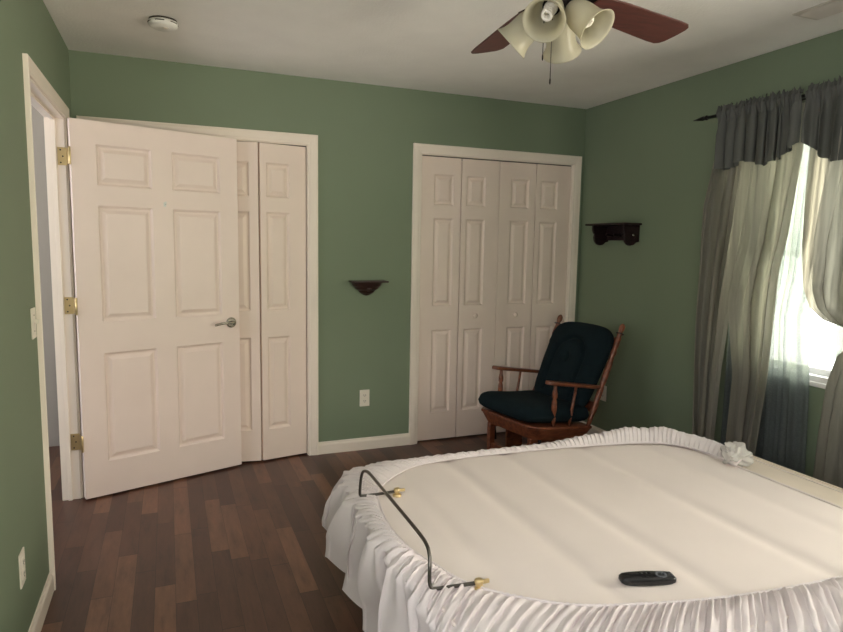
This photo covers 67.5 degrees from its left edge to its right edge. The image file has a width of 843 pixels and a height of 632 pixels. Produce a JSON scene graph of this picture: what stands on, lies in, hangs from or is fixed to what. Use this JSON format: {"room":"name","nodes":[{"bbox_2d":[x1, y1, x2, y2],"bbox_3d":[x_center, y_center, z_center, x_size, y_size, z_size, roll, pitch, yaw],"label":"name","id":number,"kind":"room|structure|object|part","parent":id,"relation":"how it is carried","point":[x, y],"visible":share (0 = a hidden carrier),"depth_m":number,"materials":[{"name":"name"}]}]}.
{"room":"bedroom","nodes":[
{"label":"bedroom","id":0,"kind":"room"},
{"bbox_2d":[0,0,71,631],"bbox_3d":[-1.138,0.013,1.446,0.090,2.440,4.620,-2,7,-22],"label":"wall","id":1,"kind":"structure","parent":0,"point":[26,26],"depth_m":2.15,"materials":[{"name":"green paint"}]},
{"bbox_2d":[18,547,25,588],"bbox_3d":[-1.312,0.829,2.074,0.009,0.115,0.070,-2,7,-22],"label":"wall outlet","id":2,"kind":"object","parent":1,"relation":"attached to","point":[21,558],"visible":1,"depth_m":2.06,"materials":[{"name":"beige plastic"}]},
{"bbox_2d":[30,307,38,339],"bbox_3d":[-1.441,0.026,2.354,0.020,0.115,0.070,-2,7,-22],"label":"light switch","id":3,"kind":"object","parent":1,"relation":"attached to","point":[34,321],"visible":1,"depth_m":2.34,"materials":[{"name":"beige plastic"}]},
{"bbox_2d":[28,572,53,631],"bbox_3d":[-1.107,1.183,1.589,0.013,0.083,4.600,-2,7,-22],"label":"baseboard","id":4,"kind":"structure","parent":1,"relation":"attached to","point":[38,619],"depth_m":2.35,"materials":[{"name":"white paint"}]},
{"bbox_2d":[22,53,83,589],"bbox_3d":[-1.665,0.015,2.911,0.018,2.085,1.051,-2,7,-22],"label":"trim","id":5,"kind":"structure","parent":1,"relation":"attached to","point":[30,70],"depth_m":2.47,"materials":[{"name":"white paint"}]},
{"bbox_2d":[30,78,80,500],"bbox_3d":[-1.716,0.042,2.893,0.090,2.033,0.945,-2,7,-22],"label":"trim","id":6,"kind":"structure","parent":1,"relation":"attached to","point":[54,132],"depth_m":3.30,"materials":[{"name":"white paint"}]},
{"bbox_2d":[57,118,241,498],"bbox_3d":[-1.480,-0.031,3.575,0.941,2.008,0.106,-4,8,-39],"label":"door","id":7,"kind":"structure","parent":6,"relation":"attached to","point":[155,304],"depth_m":3.54,"materials":[{"name":"white paint"}]},
{"bbox_3d":[-1.182,0.046,3.793,0.130,0.026,0.048,-5,9,-41],"label":"lever","id":8,"kind":"part","parent":7,"relation":"part of","materials":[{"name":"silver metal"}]},
{"bbox_3d":[-1.160,0.040,3.847,0.064,0.064,0.012,-5,9,-41],"label":"handle","id":9,"kind":"part","parent":7,"relation":"part of","materials":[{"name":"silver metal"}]},
{"bbox_2d":[31,105,260,446],"bbox_3d":[-1.255,-0.362,4.706,4.932,2.440,0.120,-2,7,-22],"label":"wall","id":10,"kind":"structure","parent":0,"point":[37,118],"depth_m":4.18,"materials":[{"name":"paint"}]},
{"bbox_2d":[41,432,526,631],"bbox_3d":[-0.310,1.206,2.320,5.032,0.100,5.590,-2,7,-22],"label":"floor","id":11,"kind":"structure","parent":0,"point":[242,547],"depth_m":2.90,"materials":[{"name":"brown wood"}]},
{"bbox_2d":[478,315,624,449],"bbox_3d":[0.832,0.497,4.164,0.814,0.929,0.618,-3,8,-31],"label":"glider chair","id":12,"kind":"object","parent":11,"relation":"on","point":[576,355],"visible":0.98,"depth_m":4.04,"materials":[{"name":"black fabric"}]},
{"bbox_3d":[0.463,0.817,4.213,0.044,0.180,0.032,-3,8,-31],"label":"post","id":13,"kind":"part","parent":12,"relation":"part of","materials":[{"name":"brown wood"}]},
{"bbox_3d":[0.633,0.812,4.317,0.140,0.170,0.016,-3,8,-31],"label":"panel","id":14,"kind":"part","parent":12,"relation":"part of","materials":[{"name":"brown wood"}]},
{"bbox_3d":[0.668,0.372,4.358,0.442,0.092,0.064,-3,8,-31],"label":"armrest","id":15,"kind":"part","parent":12,"relation":"part of","materials":[{"name":"brown wood"}]},
{"bbox_2d":[478,390,588,422],"bbox_3d":[0.725,0.584,4.109,0.567,0.166,0.550,-3,8,-31],"label":"seat cushion","id":16,"kind":"object","parent":12,"relation":"on","point":[500,406],"depth_m":3.96,"materials":[{"name":"black fabric"}]},
{"bbox_3d":[0.727,0.695,4.124,0.492,0.139,0.568,-3,8,-31],"label":"seat frame","id":17,"kind":"part","parent":12,"relation":"part of","materials":[{"name":"brown wood"}]},
{"bbox_3d":[0.844,0.755,3.967,0.440,0.030,0.036,-3,8,-31],"label":"rail","id":18,"kind":"part","parent":12,"relation":"part of","materials":[{"name":"brown wood"}]},
{"bbox_3d":[0.884,0.318,4.506,0.296,0.649,0.042,-3,8,-31],"label":"post","id":19,"kind":"part","parent":12,"relation":"part of","materials":[{"name":"brown wood"}]},
{"bbox_3d":[0.942,0.427,3.913,0.442,0.092,0.064,-3,8,-31],"label":"armrest","id":20,"kind":"part","parent":12,"relation":"part of","materials":[{"name":"brown wood"}]},
{"bbox_2d":[534,322,613,406],"bbox_3d":[1.009,0.323,4.237,0.309,0.546,0.531,-3,8,-31],"label":"cushion","id":21,"kind":"object","parent":12,"relation":"on","point":[576,352],"depth_m":4.12,"materials":[{"name":"black fabric"}]},
{"bbox_3d":[0.998,0.564,4.274,0.073,0.060,0.530,-3,8,-31],"label":"rail","id":22,"kind":"part","parent":12,"relation":"part of","materials":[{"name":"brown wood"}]},
{"bbox_3d":[1.177,0.377,4.029,0.296,0.649,0.042,-3,8,-31],"label":"post","id":23,"kind":"part","parent":12,"relation":"part of","materials":[{"name":"brown wood"}]},
{"bbox_2d":[351,443,842,631],"bbox_3d":[0.794,0.862,2.268,1.899,0.633,1.354,-2,7,-22],"label":"bed","id":24,"kind":"object","parent":11,"relation":"on","point":[563,525],"visible":0.81,"depth_m":2.11,"materials":[{"name":"white fabric"}]},
{"bbox_2d":[322,426,842,631],"bbox_3d":[0.769,0.836,2.280,2.116,0.458,1.778,-2,7,-22],"label":"bed skirt","id":25,"kind":"object","parent":24,"relation":"on","point":[385,577],"visible":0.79,"depth_m":1.67,"materials":[{"name":"white fabric"}]},
{"bbox_2d":[618,571,676,585],"bbox_3d":[0.619,0.718,1.728,0.155,0.021,0.051,0,7,-5],"label":"remote control","id":26,"kind":"object","parent":24,"relation":"on","point":[634,578],"visible":1,"depth_m":1.71,"materials":[{"name":"black plastic"}]},
{"bbox_3d":[0.803,0.866,2.277,1.875,0.302,1.310,-2,7,-22],"label":"frame","id":27,"kind":"part","parent":24,"relation":"part of","materials":[{"name":"beige wood"}]},
{"bbox_2d":[69,50,585,441],"bbox_3d":[-0.393,-0.298,4.280,3.652,2.440,0.120,-2,7,-22],"label":"wall","id":28,"kind":"structure","parent":0,"point":[367,133],"depth_m":4.18,"materials":[{"name":"green paint"}]},
{"bbox_2d":[76,115,318,455],"bbox_3d":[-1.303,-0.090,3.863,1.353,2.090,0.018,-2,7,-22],"label":"trim","id":29,"kind":"structure","parent":28,"relation":"attached to","point":[310,140],"depth_m":4.02,"materials":[{"name":"white paint"}]},
{"bbox_2d":[237,141,306,460],"bbox_3d":[-1.307,-0.059,3.877,1.207,2.002,0.087,-2,7,-22],"label":"door","id":30,"kind":"structure","parent":28,"relation":"in","point":[272,227],"depth_m":4.00,"materials":[{"name":"paint"}]},
{"bbox_2d":[319,433,408,454],"bbox_3d":[0.251,0.862,4.608,2.034,0.083,0.013,-2,7,-22],"label":"baseboard","id":31,"kind":"structure","parent":28,"relation":"attached to","point":[336,446],"depth_m":4.34,"materials":[{"name":"white paint"}]},
{"bbox_2d":[360,389,369,406],"bbox_3d":[-0.389,0.562,4.315,0.070,0.115,0.009,-2,7,-22],"label":"wall outlet","id":32,"kind":"object","parent":28,"relation":"attached to","point":[364,394],"visible":1,"depth_m":4.31,"materials":[{"name":"beige plastic"}]},
{"bbox_2d":[349,280,388,295],"bbox_3d":[-0.351,-0.183,4.189,0.248,0.103,0.104,-2,7,-22],"label":"wall shelf","id":33,"kind":"object","parent":28,"relation":"attached to","point":[365,287],"visible":1,"depth_m":4.17,"materials":[{"name":"brown wood"}]},
{"bbox_2d":[417,156,570,440],"bbox_3d":[0.548,-0.114,4.633,1.209,2.002,0.060,-2,7,-22],"label":"door","id":34,"kind":"structure","parent":28,"relation":"in","point":[493,261],"depth_m":4.59,"materials":[{"name":"paint"}]},
{"bbox_2d":[409,143,581,444],"bbox_3d":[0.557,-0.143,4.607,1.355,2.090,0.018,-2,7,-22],"label":"trim","id":35,"kind":"structure","parent":28,"relation":"attached to","point":[418,148],"depth_m":4.43,"materials":[{"name":"white paint"}]},
{"bbox_2d":[422,155,570,166],"bbox_3d":[0.558,-1.107,4.537,1.217,0.021,0.032,-2,7,-22],"label":"trim","id":36,"kind":"structure","parent":28,"relation":"attached to","point":[422,155],"depth_m":4.50,"materials":[{"name":"white wood"}]},
{"bbox_2d":[43,0,842,108],"bbox_3d":[-0.267,-1.318,2.032,5.032,0.100,5.590,-2,7,-22],"label":"ceiling","id":37,"kind":"structure","parent":0,"point":[425,45],"depth_m":3.20,"materials":[{"name":"paint"}]},
{"bbox_2d":[147,15,177,31],"bbox_3d":[-1.214,-1.367,2.961,0.136,0.044,0.136,-2,7,-22],"label":"smoke detector","id":38,"kind":"object","parent":37,"relation":"attached to","point":[157,22],"visible":1,"depth_m":2.92,"materials":[{"name":"white plastic"}]},
{"bbox_2d":[471,0,688,83],"bbox_3d":[0.423,-0.996,2.044,1.276,0.516,1.238,-2,7,-22],"label":"ceiling fan","id":39,"kind":"object","parent":37,"relation":"hanging from","point":[555,23],"visible":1,"depth_m":2.03,"materials":[{"name":"brown wood"}]},
{"bbox_3d":[0.326,-1.076,2.400,0.147,0.036,0.491,-1,7,-14],"label":"fan blade","id":40,"kind":"part","parent":39,"relation":"part of","materials":[{"name":"red wood"}]},
{"bbox_3d":[0.316,-0.921,2.061,0.145,0.153,0.145,-2,7,-22],"label":"lamp shade","id":41,"kind":"part","parent":39,"relation":"part of","materials":[{"name":"beige glass"}]},
{"bbox_3d":[0.377,-0.905,1.899,0.147,0.150,0.146,-2,7,-22],"label":"lamp shade","id":42,"kind":"part","parent":39,"relation":"part of","materials":[{"name":"beige glass"}]},
{"bbox_3d":[0.390,-0.935,1.928,0.044,0.078,0.093,4,7,27],"label":"bulb","id":43,"kind":"part","parent":39,"relation":"part of","materials":[{"name":"white glass"}]},
{"bbox_2d":[542,1,559,14],"bbox_3d":[0.406,-0.966,1.957,0.058,0.058,0.057,-2,7,-22],"label":"bulb","id":44,"kind":"object","parent":39,"relation":"attached to","point":[547,4],"depth_m":1.93,"materials":[{"name":"white glass"}]},
{"bbox_3d":[0.411,-0.856,1.983,0.002,0.206,0.022,4,7,23],"label":"pull chain","id":45,"kind":"part","parent":39,"relation":"part of","materials":[{"name":"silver metal"}]},
{"bbox_3d":[0.472,-0.925,2.126,0.144,0.153,0.146,-2,7,-22],"label":"lamp shade","id":46,"kind":"part","parent":39,"relation":"part of","materials":[{"name":"beige glass"}]},
{"bbox_3d":[0.522,-0.903,1.942,0.134,0.153,0.153,-2,7,-22],"label":"lamp shade","id":47,"kind":"part","parent":39,"relation":"part of","materials":[{"name":"beige glass"}]},
{"bbox_3d":[0.493,-0.932,1.953,0.089,0.079,0.044,7,9,44],"label":"bulb","id":48,"kind":"part","parent":39,"relation":"part of","materials":[{"name":"white glass"}]},
{"bbox_3d":[0.764,-1.051,2.246,0.491,0.036,0.147,-4,8,-36],"label":"fan blade","id":49,"kind":"part","parent":39,"relation":"part of","materials":[{"name":"red wood"}]},
{"bbox_2d":[792,0,842,19],"bbox_3d":[1.744,-1.295,2.634,0.156,0.012,0.310,-2,7,-22],"label":"ceiling vent","id":50,"kind":"object","parent":37,"relation":"in","point":[831,7],"visible":1,"depth_m":2.68,"materials":[{"name":"paint"}]},
{"bbox_2d":[577,29,842,476],"bbox_3d":[2.127,-0.080,2.751,0.120,2.440,4.620,-2,7,-22],"label":"wall","id":51,"kind":"structure","parent":0,"point":[647,161],"depth_m":4.05,"materials":[{"name":"green paint"}]},
{"bbox_2d":[579,421,605,434],"bbox_3d":[2.048,1.093,2.854,0.013,0.083,4.607,-2,7,-22],"label":"baseboard","id":52,"kind":"structure","parent":51,"relation":"attached to","point":[594,429],"depth_m":4.72,"materials":[{"name":"white paint"}]},
{"bbox_2d":[600,386,606,401],"bbox_3d":[1.330,0.564,4.618,0.009,0.115,0.070,-2,7,-22],"label":"wall outlet","id":53,"kind":"object","parent":51,"relation":"attached to","point":[603,397],"visible":0.58,"depth_m":4.60,"materials":[{"name":"beige plastic"}]},
{"bbox_2d":[585,222,641,245],"bbox_3d":[1.321,-0.565,4.369,0.150,0.152,0.420,-2,7,-22],"label":"wall shelf","id":54,"kind":"object","parent":51,"relation":"attached to","point":[603,232],"visible":1,"depth_m":4.37,"materials":[{"name":"black wood"}]},
{"bbox_2d":[693,94,805,120],"bbox_3d":[1.995,-1.011,2.704,0.111,0.065,2.070,-2,7,-22],"label":"curtain rod","id":55,"kind":"object","parent":51,"relation":"attached to","point":[706,117],"visible":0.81,"depth_m":3.53,"materials":[{"name":"black metal"}]},
{"bbox_2d":[692,86,804,455],"bbox_3d":[1.693,-0.047,3.376,0.097,2.177,0.584,-2,7,-22],"label":"curtain","id":56,"kind":"object","parent":55,"relation":"hanging from","point":[750,196],"visible":0.89,"depth_m":3.33,"materials":[{"name":"grey fabric"}]},
{"bbox_2d":[692,161,753,439],"bbox_3d":[1.654,-0.024,3.508,0.065,2.100,0.315,-2,7,-22],"label":"drape","id":57,"kind":"object","parent":56,"relation":"hanging from","point":[725,263],"depth_m":3.47,"materials":[{"name":"grey fabric"}]},
{"bbox_2d":[726,102,804,455],"bbox_3d":[1.744,0.005,3.267,0.071,2.100,0.331,-2,7,-22],"label":"drape","id":58,"kind":"object","parent":56,"relation":"hanging from","point":[768,144],"depth_m":3.26,"materials":[{"name":"grey fabric"}]},
{"bbox_2d":[720,101,810,473],"bbox_3d":[1.819,-0.008,3.265,0.024,2.110,0.540,-2,7,-22],"label":"sheer curtain","id":59,"kind":"object","parent":55,"relation":"hanging from","point":[782,436],"visible":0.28,"depth_m":3.18,"materials":[{"name":"white fabric"}]},
{"bbox_2d":[801,75,842,487],"bbox_3d":[2.002,0.049,2.583,0.127,2.177,1.075,-2,7,-22],"label":"curtain","id":60,"kind":"object","parent":55,"relation":"hanging from","point":[822,119],"visible":0.93,"depth_m":2.89,"materials":[{"name":"grey fabric"}]},
{"bbox_2d":[802,126,842,326],"bbox_3d":[1.997,-0.422,2.530,0.103,1.075,1.045,-2,7,-22],"label":"drape","id":61,"kind":"object","parent":60,"relation":"hanging from","point":[822,240],"depth_m":2.88,"materials":[{"name":"beige fabric"}]},
{"bbox_2d":[813,351,842,487],"bbox_3d":[1.977,0.617,2.688,0.075,1.025,0.660,-2,7,-22],"label":"drape","id":62,"kind":"object","parent":60,"relation":"hanging from","point":[828,466],"depth_m":2.89,"materials":[{"name":"grey fabric"}]},
{"bbox_2d":[835,325,842,359],"bbox_3d":[2.098,0.075,2.574,0.026,2.110,0.920,-2,7,-22],"label":"window","id":63,"kind":"structure","parent":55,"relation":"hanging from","point":[839,330],"depth_m":2.95,"materials":[{"name":"glass"}]},
{"bbox_2d":[809,366,830,388],"bbox_3d":[2.085,-0.260,2.805,0.115,1.277,1.550,-2,7,-22],"label":"window","id":64,"kind":"structure","parent":51,"relation":"in","point":[818,377],"depth_m":3.10,"materials":[{"name":"white plastic"}]},
{"bbox_3d":[2.036,0.364,2.860,0.032,0.024,1.550,-2,7,-22],"label":"sill","id":65,"kind":"part","parent":64,"relation":"part of","materials":[{"name":"white plastic"}]},
{"bbox_3d":[2.090,-0.271,2.805,0.100,1.255,1.450,-2,7,-22],"label":"frame","id":66,"kind":"part","parent":64,"relation":"part of","materials":[{"name":"white plastic"}]},
{"bbox_3d":[1.960,-0.021,3.171,0.028,0.612,0.645,-2,7,-22],"label":"sash","id":67,"kind":"part","parent":64,"relation":"part of","materials":[{"name":"white plastic"}]}
]}

